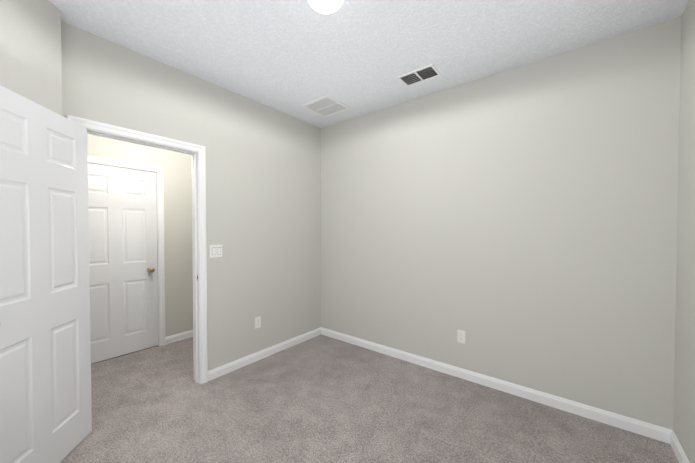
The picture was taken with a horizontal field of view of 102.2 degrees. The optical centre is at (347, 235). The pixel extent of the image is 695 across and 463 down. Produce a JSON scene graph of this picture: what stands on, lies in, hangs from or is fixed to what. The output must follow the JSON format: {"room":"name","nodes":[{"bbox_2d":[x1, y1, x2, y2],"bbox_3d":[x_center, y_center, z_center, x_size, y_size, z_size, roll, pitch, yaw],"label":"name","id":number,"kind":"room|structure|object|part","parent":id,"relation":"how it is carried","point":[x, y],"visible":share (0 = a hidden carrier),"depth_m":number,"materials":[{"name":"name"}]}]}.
{"room":"empty bedroom","nodes":[
{"label":"empty bedroom","id":0,"kind":"room"},
{"bbox_2d":[0,0,61,115],"bbox_3d":[-1.683,-0.011,1.253,0.881,2.680,0.670,1,1,38],"label":"wall","id":1,"kind":"structure","parent":0,"point":[30,53],"depth_m":1.51,"materials":[{"name":"grey paint"}]},
{"bbox_2d":[87,134,192,336],"bbox_3d":[-2.514,-0.041,2.978,0.120,2.680,3.750,1,1,38],"label":"wall","id":2,"kind":"structure","parent":0,"point":[177,166],"depth_m":3.40,"materials":[{"name":"grey paint"}]},
{"bbox_2d":[88,163,157,363],"bbox_3d":[-2.446,0.283,2.972,0.104,2.018,0.758,1,1,38],"label":"hall door","id":3,"kind":"structure","parent":2,"relation":"in","point":[122,208],"depth_m":3.02,"materials":[{"name":"white paint"}]},
{"bbox_3d":[-2.241,0.393,3.206,0.069,0.066,0.066,1,1,38],"label":"knob","id":4,"kind":"part","parent":3,"relation":"part of","materials":[{"name":"gold metal"}]},
{"bbox_2d":[88,156,165,345],"bbox_3d":[-2.486,0.253,3.003,0.139,2.093,0.890,1,1,38],"label":"door frame","id":5,"kind":"structure","parent":2,"relation":"attached to","point":[161,250],"depth_m":3.28,"materials":[{"name":"white paint"}]},
{"bbox_2d":[165,330,192,343],"bbox_3d":[-1.735,1.240,3.881,0.013,0.088,1.402,1,1,38],"label":"baseboard","id":6,"kind":"structure","parent":2,"relation":"attached to","point":[179,337],"depth_m":3.45,"materials":[{"name":"white paint"}]},
{"bbox_2d":[61,21,320,370],"bbox_3d":[-1.556,-0.027,2.223,0.120,2.680,3.750,1,1,38],"label":"wall","id":7,"kind":"structure","parent":0,"point":[263,195],"depth_m":2.73,"materials":[{"name":"grey paint"}]},
{"bbox_2d":[66,114,207,383],"bbox_3d":[-1.573,0.267,2.191,0.139,2.093,0.874,1,1,38],"label":"door frame","id":8,"kind":"structure","parent":7,"relation":"attached to","point":[116,130],"depth_m":2.46,"materials":[{"name":"white paint"}]},
{"bbox_2d":[0,85,91,462],"bbox_3d":[-1.629,0.308,1.508,0.104,2.018,0.742,0,1,-11],"label":"door","id":9,"kind":"structure","parent":8,"relation":"attached to","point":[45,383],"depth_m":1.52,"materials":[{"name":"white paint"}]},
{"bbox_2d":[210,245,221,257],"bbox_3d":[-1.202,0.142,2.570,0.010,0.116,0.116,1,1,38],"label":"switch plate","id":10,"kind":"object","parent":7,"relation":"attached to","point":[215,250],"visible":1,"depth_m":2.56,"materials":[{"name":"white plastic"}]},
{"bbox_2d":[255,316,260,328],"bbox_3d":[-0.933,0.905,2.926,0.007,0.115,0.070,1,1,38],"label":"electrical outlet","id":11,"kind":"object","parent":7,"relation":"attached to","point":[257,322],"visible":1,"depth_m":2.93,"materials":[{"name":"white plastic"}]},
{"bbox_2d":[208,327,320,380],"bbox_3d":[-0.802,1.254,3.094,0.013,0.088,1.482,1,1,38],"label":"baseboard","id":12,"kind":"structure","parent":7,"relation":"attached to","point":[217,372],"depth_m":2.93,"materials":[{"name":"white paint"}]},
{"bbox_2d":[49,0,688,127],"bbox_3d":[-0.783,-1.407,1.588,4.530,0.100,3.990,1,1,38],"label":"ceiling","id":13,"kind":"structure","parent":0,"point":[291,57],"depth_m":1.93,"materials":[{"name":"white paint"}]},
{"bbox_2d":[308,0,343,13],"bbox_3d":[-0.123,-1.306,1.547,0.240,0.098,0.240,1,1,38],"label":"ceiling light","id":14,"kind":"object","parent":13,"relation":"attached to","point":[325,6],"visible":1,"depth_m":1.55,"materials":[{"name":"white glass"}]},
{"bbox_2d":[301,94,350,116],"bbox_3d":[-0.227,-1.376,3.004,0.385,0.010,0.385,1,1,38],"label":"ceiling vent","id":15,"kind":"object","parent":13,"relation":"in","point":[327,105],"visible":1,"depth_m":2.99,"materials":[{"name":"white metal"}]},
{"bbox_2d":[397,64,440,86],"bbox_3d":[0.613,-1.364,2.405,0.315,0.013,0.205,1,1,38],"label":"ceiling vent","id":16,"kind":"object","parent":13,"relation":"in","point":[422,74],"visible":1,"depth_m":2.40,"materials":[{"name":"white metal"}]},
{"bbox_2d":[60,334,678,462],"bbox_3d":[-0.783,1.348,1.637,4.330,0.050,3.790,1,1,38],"label":"floor","id":17,"kind":"structure","parent":0,"point":[321,398],"depth_m":2.02,"materials":[{"name":"carpet"}]},
{"bbox_2d":[321,16,680,429],"bbox_3d":[0.416,-0.043,3.132,4.530,2.680,0.120,1,1,38],"label":"wall","id":18,"kind":"structure","parent":0,"point":[518,225],"depth_m":2.24,"materials":[{"name":"grey paint"}]},
{"bbox_2d":[457,330,464,343],"bbox_3d":[1.044,0.927,2.572,0.070,0.115,0.007,1,1,38],"label":"electrical outlet","id":19,"kind":"object","parent":18,"relation":"attached to","point":[460,336],"visible":1,"depth_m":2.57,"materials":[{"name":"white plastic"}]},
{"bbox_2d":[321,327,671,443],"bbox_3d":[0.853,1.260,2.724,3.070,0.088,0.013,1,1,38],"label":"baseboard","id":20,"kind":"structure","parent":18,"relation":"attached to","point":[653,431],"depth_m":2.26,"materials":[{"name":"white paint"}]},
{"bbox_2d":[673,0,694,462],"bbox_3d":[1.128,0.003,0.475,0.120,2.680,3.170,1,1,38],"label":"wall","id":21,"kind":"structure","parent":0,"point":[684,400],"depth_m":1.62,"materials":[{"name":"grey paint"}]},
{"bbox_2d":[670,430,689,462],"bbox_3d":[1.113,1.297,0.586,0.013,0.088,3.050,1,1,38],"label":"baseboard","id":22,"kind":"structure","parent":21,"relation":"attached to","point":[678,450],"depth_m":1.66,"materials":[{"name":"white paint"}]}
]}

